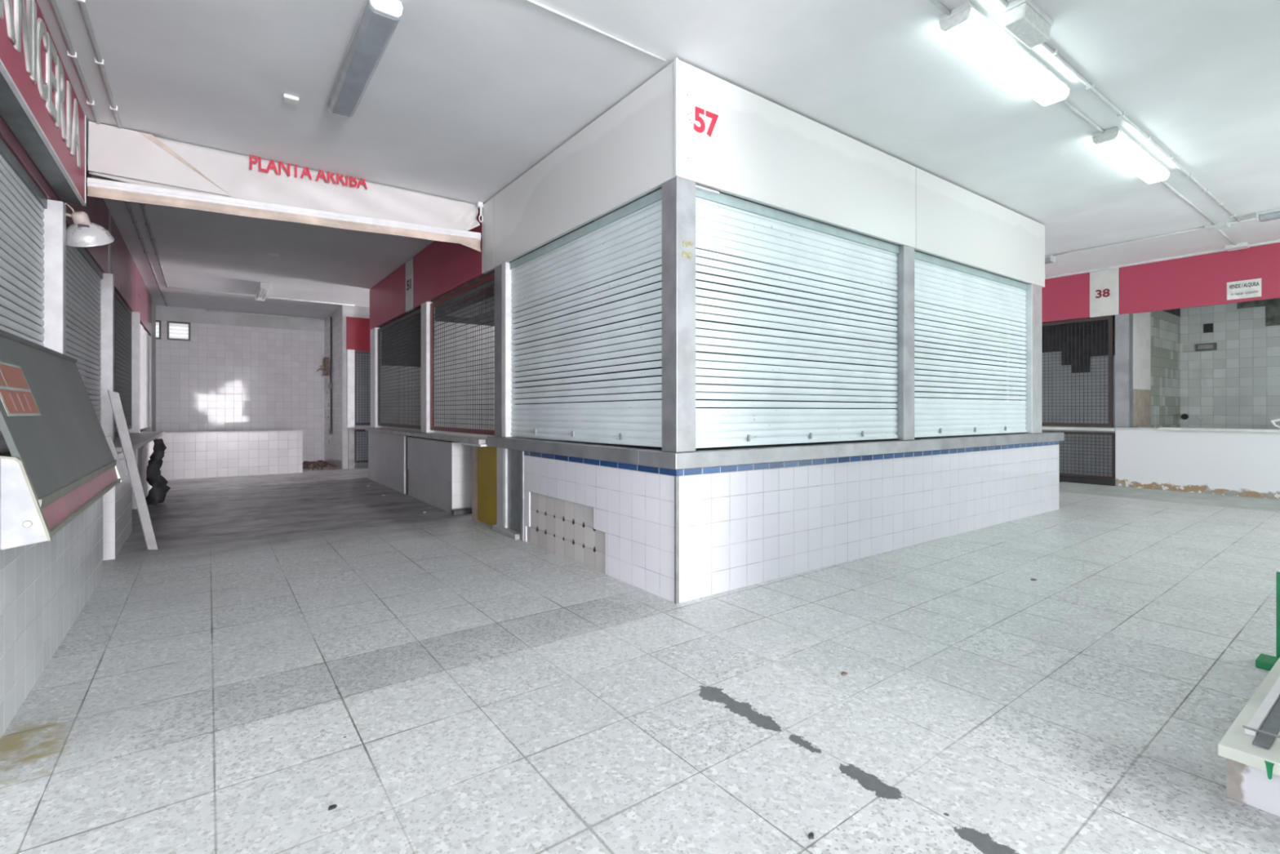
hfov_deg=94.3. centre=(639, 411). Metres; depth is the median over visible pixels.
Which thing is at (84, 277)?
roller shutter
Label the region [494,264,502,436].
metal post
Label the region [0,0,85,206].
shop sign
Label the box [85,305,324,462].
wall
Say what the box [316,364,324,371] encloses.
tap
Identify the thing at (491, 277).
mesh grille
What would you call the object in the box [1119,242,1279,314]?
panel
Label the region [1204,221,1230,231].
junction box
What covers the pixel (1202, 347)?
switch box
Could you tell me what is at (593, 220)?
roller shutter slats
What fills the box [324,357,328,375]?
bracket
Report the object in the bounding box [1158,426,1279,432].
countertop
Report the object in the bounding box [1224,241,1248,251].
ceiling lamp
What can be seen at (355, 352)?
mesh grille
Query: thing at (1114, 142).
ceiling lamp
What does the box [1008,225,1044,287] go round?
panel
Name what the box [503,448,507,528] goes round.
metal post
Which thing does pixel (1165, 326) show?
wall
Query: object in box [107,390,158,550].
metal strip
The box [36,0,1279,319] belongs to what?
ceiling
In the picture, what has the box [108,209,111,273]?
panel
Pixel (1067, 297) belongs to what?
panel
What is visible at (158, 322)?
window
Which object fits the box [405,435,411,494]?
metal post
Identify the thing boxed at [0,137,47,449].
roller shutter
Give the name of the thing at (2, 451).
wall
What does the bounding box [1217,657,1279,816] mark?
counter
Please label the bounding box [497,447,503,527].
metal post
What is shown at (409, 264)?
panel
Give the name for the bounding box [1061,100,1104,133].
conduit
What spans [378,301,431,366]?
wall
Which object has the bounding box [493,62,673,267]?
panel
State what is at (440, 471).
cabinet
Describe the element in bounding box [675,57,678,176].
trim
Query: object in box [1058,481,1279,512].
trim
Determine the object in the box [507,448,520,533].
door
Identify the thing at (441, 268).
panel
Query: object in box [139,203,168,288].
conduit
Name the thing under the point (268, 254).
ceiling plate
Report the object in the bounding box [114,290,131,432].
mesh grille
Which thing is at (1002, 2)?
conduit
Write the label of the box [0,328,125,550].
display case
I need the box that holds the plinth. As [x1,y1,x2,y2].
[132,440,153,509]
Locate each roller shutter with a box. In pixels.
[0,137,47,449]
[66,224,102,425]
[509,188,662,447]
[695,189,899,448]
[914,250,1027,437]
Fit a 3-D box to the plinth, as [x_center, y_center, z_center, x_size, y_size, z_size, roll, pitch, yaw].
[-6.774,0.750,7.989,0.210,0.800,2.600,0,0,-36]
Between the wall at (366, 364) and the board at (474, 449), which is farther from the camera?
the wall at (366, 364)
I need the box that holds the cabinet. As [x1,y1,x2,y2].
[407,436,471,512]
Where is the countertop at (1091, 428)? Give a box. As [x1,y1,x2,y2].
[1041,426,1115,431]
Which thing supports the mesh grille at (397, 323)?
attached to the metal post at (374, 332)
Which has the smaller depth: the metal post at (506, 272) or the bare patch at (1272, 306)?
the metal post at (506, 272)
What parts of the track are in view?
thin rod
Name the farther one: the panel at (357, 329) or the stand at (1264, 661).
the panel at (357, 329)
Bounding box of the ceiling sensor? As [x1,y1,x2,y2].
[282,93,298,106]
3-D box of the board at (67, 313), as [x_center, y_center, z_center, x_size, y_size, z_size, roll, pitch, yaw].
[-6.701,-0.725,6.928,0.020,1.050,2.600,0,0,-36]
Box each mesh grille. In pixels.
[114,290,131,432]
[354,351,370,425]
[354,429,368,462]
[377,308,421,429]
[430,272,494,435]
[1008,315,1113,426]
[1041,431,1115,479]
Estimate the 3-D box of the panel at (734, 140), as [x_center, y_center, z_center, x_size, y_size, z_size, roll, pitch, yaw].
[1.293,-1.761,4.356,2.678,0.702,0.038,0,0,-36]
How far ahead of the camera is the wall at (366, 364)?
12.61 m
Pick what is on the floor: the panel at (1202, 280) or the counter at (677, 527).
the counter at (677, 527)
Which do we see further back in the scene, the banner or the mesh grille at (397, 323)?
the mesh grille at (397, 323)
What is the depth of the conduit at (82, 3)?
3.56 m
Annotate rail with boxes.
[450,507,471,515]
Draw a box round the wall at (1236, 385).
[1180,302,1279,429]
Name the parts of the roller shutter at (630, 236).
rail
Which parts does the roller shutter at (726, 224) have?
rail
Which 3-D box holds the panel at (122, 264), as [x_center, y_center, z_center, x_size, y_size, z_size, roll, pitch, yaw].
[-6.468,-1.768,7.395,0.065,0.716,2.520,0,0,-36]
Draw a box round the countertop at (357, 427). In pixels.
[356,426,371,428]
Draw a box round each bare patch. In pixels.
[1011,315,1115,373]
[1236,297,1279,326]
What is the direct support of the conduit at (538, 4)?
attached to the ceiling
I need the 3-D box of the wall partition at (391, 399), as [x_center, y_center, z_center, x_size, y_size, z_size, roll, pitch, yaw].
[-2.440,0.175,11.848,5.140,1.950,0.060,0,0,-36]
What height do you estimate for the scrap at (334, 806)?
0.006 m
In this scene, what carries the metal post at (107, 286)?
on the countertop at (140, 439)
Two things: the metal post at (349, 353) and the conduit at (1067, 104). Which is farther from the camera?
the metal post at (349, 353)
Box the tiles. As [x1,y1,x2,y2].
[1133,389,1151,426]
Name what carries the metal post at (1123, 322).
on the wall at (1237, 462)
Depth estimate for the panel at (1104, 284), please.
8.82 m
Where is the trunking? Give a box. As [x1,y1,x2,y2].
[1044,239,1279,279]
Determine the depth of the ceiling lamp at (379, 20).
3.39 m
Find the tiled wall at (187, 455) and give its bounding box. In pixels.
[153,430,302,479]
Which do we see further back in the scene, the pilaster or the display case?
the pilaster
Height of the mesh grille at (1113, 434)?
0.680 m
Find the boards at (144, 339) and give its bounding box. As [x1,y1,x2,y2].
[139,324,151,429]
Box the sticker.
[0,361,40,416]
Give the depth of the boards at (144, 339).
10.02 m
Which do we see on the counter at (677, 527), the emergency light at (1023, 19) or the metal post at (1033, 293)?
the metal post at (1033, 293)
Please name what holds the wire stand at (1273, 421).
on the wall at (1237, 462)
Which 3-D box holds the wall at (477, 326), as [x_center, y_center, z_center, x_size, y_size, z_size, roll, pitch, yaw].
[-0.710,-0.490,9.471,5.140,3.280,0.060,0,0,-36]
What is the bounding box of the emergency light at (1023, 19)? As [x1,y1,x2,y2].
[999,0,1053,48]
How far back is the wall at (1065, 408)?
9.63 m
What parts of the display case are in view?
panel, glass, rail, rail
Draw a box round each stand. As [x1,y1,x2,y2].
[1255,568,1279,670]
[1271,418,1279,428]
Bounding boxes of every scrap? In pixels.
[328,804,337,810]
[808,831,813,839]
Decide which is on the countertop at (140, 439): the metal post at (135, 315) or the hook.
the metal post at (135, 315)
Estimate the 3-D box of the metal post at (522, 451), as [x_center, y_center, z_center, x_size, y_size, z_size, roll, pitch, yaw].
[-1.028,0.750,5.301,0.062,0.800,0.048,0,0,-36]
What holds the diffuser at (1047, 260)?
attached to the ceiling lamp at (1048, 259)
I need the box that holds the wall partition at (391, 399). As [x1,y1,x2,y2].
[381,365,421,429]
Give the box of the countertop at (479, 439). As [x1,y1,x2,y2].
[364,426,489,446]
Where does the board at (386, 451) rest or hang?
on the floor
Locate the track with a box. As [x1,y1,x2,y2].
[1242,675,1279,749]
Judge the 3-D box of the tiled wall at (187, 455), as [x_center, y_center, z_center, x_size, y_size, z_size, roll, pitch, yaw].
[-7.391,0.755,10.498,2.465,0.790,0.335,0,0,-36]
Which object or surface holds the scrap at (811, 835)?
on the floor
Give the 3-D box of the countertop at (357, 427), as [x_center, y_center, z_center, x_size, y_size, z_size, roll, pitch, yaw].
[-4.677,0.325,12.619,2.450,0.050,0.180,0,0,-36]
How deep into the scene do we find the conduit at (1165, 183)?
5.98 m
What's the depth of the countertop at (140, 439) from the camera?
6.60 m
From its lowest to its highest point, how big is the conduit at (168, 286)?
0.028 m
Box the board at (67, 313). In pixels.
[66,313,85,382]
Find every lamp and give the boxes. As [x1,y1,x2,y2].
[64,202,115,247]
[255,282,270,301]
[326,0,403,118]
[938,1,1071,106]
[1044,254,1055,263]
[1092,126,1170,184]
[1256,208,1279,222]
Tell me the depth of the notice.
7.63 m
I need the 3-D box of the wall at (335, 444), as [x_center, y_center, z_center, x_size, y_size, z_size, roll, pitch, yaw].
[-6.524,-0.490,12.821,0.200,3.280,2.280,0,0,-36]
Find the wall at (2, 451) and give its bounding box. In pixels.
[0,287,35,453]
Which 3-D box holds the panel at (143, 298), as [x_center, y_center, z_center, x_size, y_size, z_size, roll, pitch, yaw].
[-8.183,-1.768,9.752,0.065,0.716,3.190,0,0,-36]
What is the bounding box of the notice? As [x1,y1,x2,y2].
[1226,278,1261,300]
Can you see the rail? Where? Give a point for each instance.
(467, 510)
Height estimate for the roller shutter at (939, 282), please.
1.640 m
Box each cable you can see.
[328,316,332,434]
[695,185,719,195]
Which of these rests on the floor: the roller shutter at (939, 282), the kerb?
the kerb
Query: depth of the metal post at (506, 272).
5.62 m
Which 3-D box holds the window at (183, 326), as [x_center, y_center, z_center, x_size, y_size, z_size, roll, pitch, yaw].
[-9.430,-1.640,12.140,0.380,0.380,0.080,0,0,-36]
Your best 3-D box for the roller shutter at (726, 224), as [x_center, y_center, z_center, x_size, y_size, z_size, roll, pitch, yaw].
[1.240,-0.588,4.399,2.332,1.640,0.080,0,0,-36]
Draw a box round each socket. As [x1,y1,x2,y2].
[1180,413,1188,419]
[1197,414,1205,418]
[1203,323,1213,333]
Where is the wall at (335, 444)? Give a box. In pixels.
[324,304,353,468]
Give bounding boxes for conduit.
[48,0,100,124]
[75,0,122,128]
[124,201,167,306]
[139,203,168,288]
[168,286,355,306]
[206,309,323,320]
[525,0,666,62]
[928,0,951,15]
[995,0,1008,8]
[1040,42,1240,222]
[1052,217,1256,256]
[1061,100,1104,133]
[1160,181,1216,224]
[1217,229,1236,244]
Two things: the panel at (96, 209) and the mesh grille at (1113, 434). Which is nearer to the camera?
the panel at (96, 209)
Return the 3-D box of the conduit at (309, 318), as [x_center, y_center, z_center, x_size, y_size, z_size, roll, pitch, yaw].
[-8.159,-2.103,13.010,2.180,0.035,0.040,0,0,-36]
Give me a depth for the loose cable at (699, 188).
3.72 m
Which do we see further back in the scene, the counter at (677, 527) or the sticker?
the counter at (677, 527)
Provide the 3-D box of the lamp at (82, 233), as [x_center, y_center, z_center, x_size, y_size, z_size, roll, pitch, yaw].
[-3.949,-1.298,4.243,0.296,0.312,0.264,0,0,-36]
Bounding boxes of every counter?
[487,431,1064,604]
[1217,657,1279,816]
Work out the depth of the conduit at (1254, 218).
7.26 m
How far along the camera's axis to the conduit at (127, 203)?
7.60 m
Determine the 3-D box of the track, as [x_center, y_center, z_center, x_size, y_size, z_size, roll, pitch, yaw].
[2.401,0.975,2.075,1.315,0.023,0.240,0,0,-36]
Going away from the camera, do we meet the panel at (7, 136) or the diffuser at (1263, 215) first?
the panel at (7, 136)
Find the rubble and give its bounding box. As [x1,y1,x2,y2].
[302,459,337,470]
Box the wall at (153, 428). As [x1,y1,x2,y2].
[142,297,155,431]
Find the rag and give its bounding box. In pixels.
[145,438,170,506]
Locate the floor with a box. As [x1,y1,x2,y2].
[0,465,1279,853]
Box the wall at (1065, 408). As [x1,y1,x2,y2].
[1009,333,1115,476]
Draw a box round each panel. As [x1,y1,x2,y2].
[0,115,57,200]
[57,164,108,273]
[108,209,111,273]
[111,215,134,311]
[134,263,151,335]
[346,316,370,351]
[369,262,408,330]
[405,257,414,311]
[413,208,484,308]
[477,446,497,525]
[481,196,494,274]
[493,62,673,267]
[673,59,915,248]
[914,167,1044,287]
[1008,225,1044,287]
[1009,272,1089,325]
[1089,267,1119,317]
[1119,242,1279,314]
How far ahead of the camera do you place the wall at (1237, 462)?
7.97 m
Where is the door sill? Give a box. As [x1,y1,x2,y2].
[492,524,520,539]
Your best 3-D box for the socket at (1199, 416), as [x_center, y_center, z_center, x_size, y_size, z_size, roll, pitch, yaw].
[9.477,0.095,10.021,0.019,0.070,0.100,0,0,-36]
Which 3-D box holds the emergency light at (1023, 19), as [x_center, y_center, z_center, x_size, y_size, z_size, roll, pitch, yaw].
[2.077,-2.078,3.188,0.350,0.105,0.130,0,0,-36]
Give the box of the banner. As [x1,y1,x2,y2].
[86,120,481,252]
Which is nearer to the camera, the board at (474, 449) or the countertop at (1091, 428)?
the board at (474, 449)
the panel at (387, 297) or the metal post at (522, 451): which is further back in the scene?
the panel at (387, 297)
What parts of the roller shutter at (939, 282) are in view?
rail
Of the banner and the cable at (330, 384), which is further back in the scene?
the cable at (330, 384)
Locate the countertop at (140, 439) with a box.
[112,431,164,452]
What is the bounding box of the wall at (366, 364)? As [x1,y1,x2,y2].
[354,350,370,466]
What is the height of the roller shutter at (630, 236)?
1.650 m
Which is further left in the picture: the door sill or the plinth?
the plinth
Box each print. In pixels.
[1229,281,1258,288]
[1231,290,1257,295]
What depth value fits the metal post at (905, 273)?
5.06 m
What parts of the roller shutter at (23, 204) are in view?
rail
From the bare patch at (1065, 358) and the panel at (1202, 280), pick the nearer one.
the panel at (1202, 280)
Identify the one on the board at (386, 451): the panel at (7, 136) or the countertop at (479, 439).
the countertop at (479, 439)
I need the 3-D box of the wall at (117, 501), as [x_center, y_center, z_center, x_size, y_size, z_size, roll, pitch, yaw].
[-4.606,0.750,5.083,0.295,0.800,1.350,0,0,-36]
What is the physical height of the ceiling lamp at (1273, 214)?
0.092 m
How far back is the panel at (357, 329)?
11.97 m
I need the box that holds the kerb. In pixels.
[1058,475,1115,485]
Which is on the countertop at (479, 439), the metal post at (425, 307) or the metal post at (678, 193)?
the metal post at (425, 307)
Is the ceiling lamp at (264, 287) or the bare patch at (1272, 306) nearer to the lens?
the bare patch at (1272, 306)
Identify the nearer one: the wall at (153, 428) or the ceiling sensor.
the ceiling sensor
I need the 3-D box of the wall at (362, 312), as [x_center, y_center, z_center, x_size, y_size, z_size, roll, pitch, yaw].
[-4.818,-1.980,12.770,2.500,0.300,0.170,0,0,-36]
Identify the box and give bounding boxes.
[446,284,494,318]
[1182,342,1217,352]
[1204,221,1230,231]
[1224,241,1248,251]
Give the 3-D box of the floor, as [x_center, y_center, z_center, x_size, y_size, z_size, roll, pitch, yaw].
[1.487,1.210,5.467,18.700,0.120,24.000,0,0,-36]
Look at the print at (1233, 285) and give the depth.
7.63 m
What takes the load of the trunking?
attached to the panel at (1202, 280)
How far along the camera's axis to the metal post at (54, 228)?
3.96 m
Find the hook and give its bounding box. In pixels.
[476,201,483,222]
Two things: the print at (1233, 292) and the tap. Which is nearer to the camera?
the print at (1233, 292)
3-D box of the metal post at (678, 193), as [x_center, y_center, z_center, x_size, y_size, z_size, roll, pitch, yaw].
[0.239,-0.582,3.659,0.153,1.654,0.148,0,0,-36]
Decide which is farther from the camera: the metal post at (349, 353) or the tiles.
the metal post at (349, 353)
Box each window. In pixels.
[155,320,161,339]
[166,320,190,341]
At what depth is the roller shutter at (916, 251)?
7.82 m
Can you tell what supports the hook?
attached to the ceiling
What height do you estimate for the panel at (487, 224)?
0.702 m
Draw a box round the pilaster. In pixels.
[1132,311,1151,390]
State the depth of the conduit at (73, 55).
3.52 m
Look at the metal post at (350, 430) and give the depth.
11.85 m
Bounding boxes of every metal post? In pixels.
[35,199,66,355]
[95,272,114,440]
[128,311,139,432]
[346,349,354,427]
[347,427,354,469]
[370,327,381,427]
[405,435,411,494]
[421,301,434,432]
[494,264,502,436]
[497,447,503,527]
[502,262,515,437]
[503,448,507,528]
[520,450,524,540]
[662,176,695,452]
[891,244,914,439]
[1022,283,1041,433]
[1115,313,1133,426]
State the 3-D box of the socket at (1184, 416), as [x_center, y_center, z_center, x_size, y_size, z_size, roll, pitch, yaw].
[9.340,0.090,10.181,0.050,0.100,0.100,0,0,-36]
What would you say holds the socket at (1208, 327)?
attached to the wall at (1236, 385)
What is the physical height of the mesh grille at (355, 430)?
0.670 m
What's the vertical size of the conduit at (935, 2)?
0.022 m
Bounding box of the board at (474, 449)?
[471,445,480,521]
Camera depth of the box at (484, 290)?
7.01 m
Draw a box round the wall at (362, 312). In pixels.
[353,306,369,318]
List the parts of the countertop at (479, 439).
white edge strip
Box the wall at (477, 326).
[431,269,494,435]
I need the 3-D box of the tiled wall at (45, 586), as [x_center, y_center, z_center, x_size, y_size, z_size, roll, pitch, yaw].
[-3.057,0.698,2.874,0.400,0.905,2.845,0,0,-36]
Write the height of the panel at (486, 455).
0.780 m
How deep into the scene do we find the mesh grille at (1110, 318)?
9.05 m
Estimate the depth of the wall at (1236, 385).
9.75 m
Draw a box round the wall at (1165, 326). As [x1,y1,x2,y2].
[1129,308,1180,427]
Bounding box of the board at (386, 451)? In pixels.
[368,431,405,493]
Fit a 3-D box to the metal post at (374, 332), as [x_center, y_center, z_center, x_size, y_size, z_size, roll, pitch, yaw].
[-4.509,-0.567,10.132,0.105,1.684,0.360,0,0,-36]
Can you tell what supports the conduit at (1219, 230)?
attached to the ceiling
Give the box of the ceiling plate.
[266,253,278,256]
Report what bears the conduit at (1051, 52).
attached to the ceiling
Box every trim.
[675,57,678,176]
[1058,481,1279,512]
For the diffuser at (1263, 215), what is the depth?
6.28 m
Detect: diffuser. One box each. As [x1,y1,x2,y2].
[1044,257,1053,263]
[1258,211,1279,222]
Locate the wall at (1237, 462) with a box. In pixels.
[1115,426,1279,499]
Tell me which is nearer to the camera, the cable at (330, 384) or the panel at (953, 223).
the panel at (953, 223)
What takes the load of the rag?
hanging from the countertop at (140, 439)
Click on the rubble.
(319, 464)

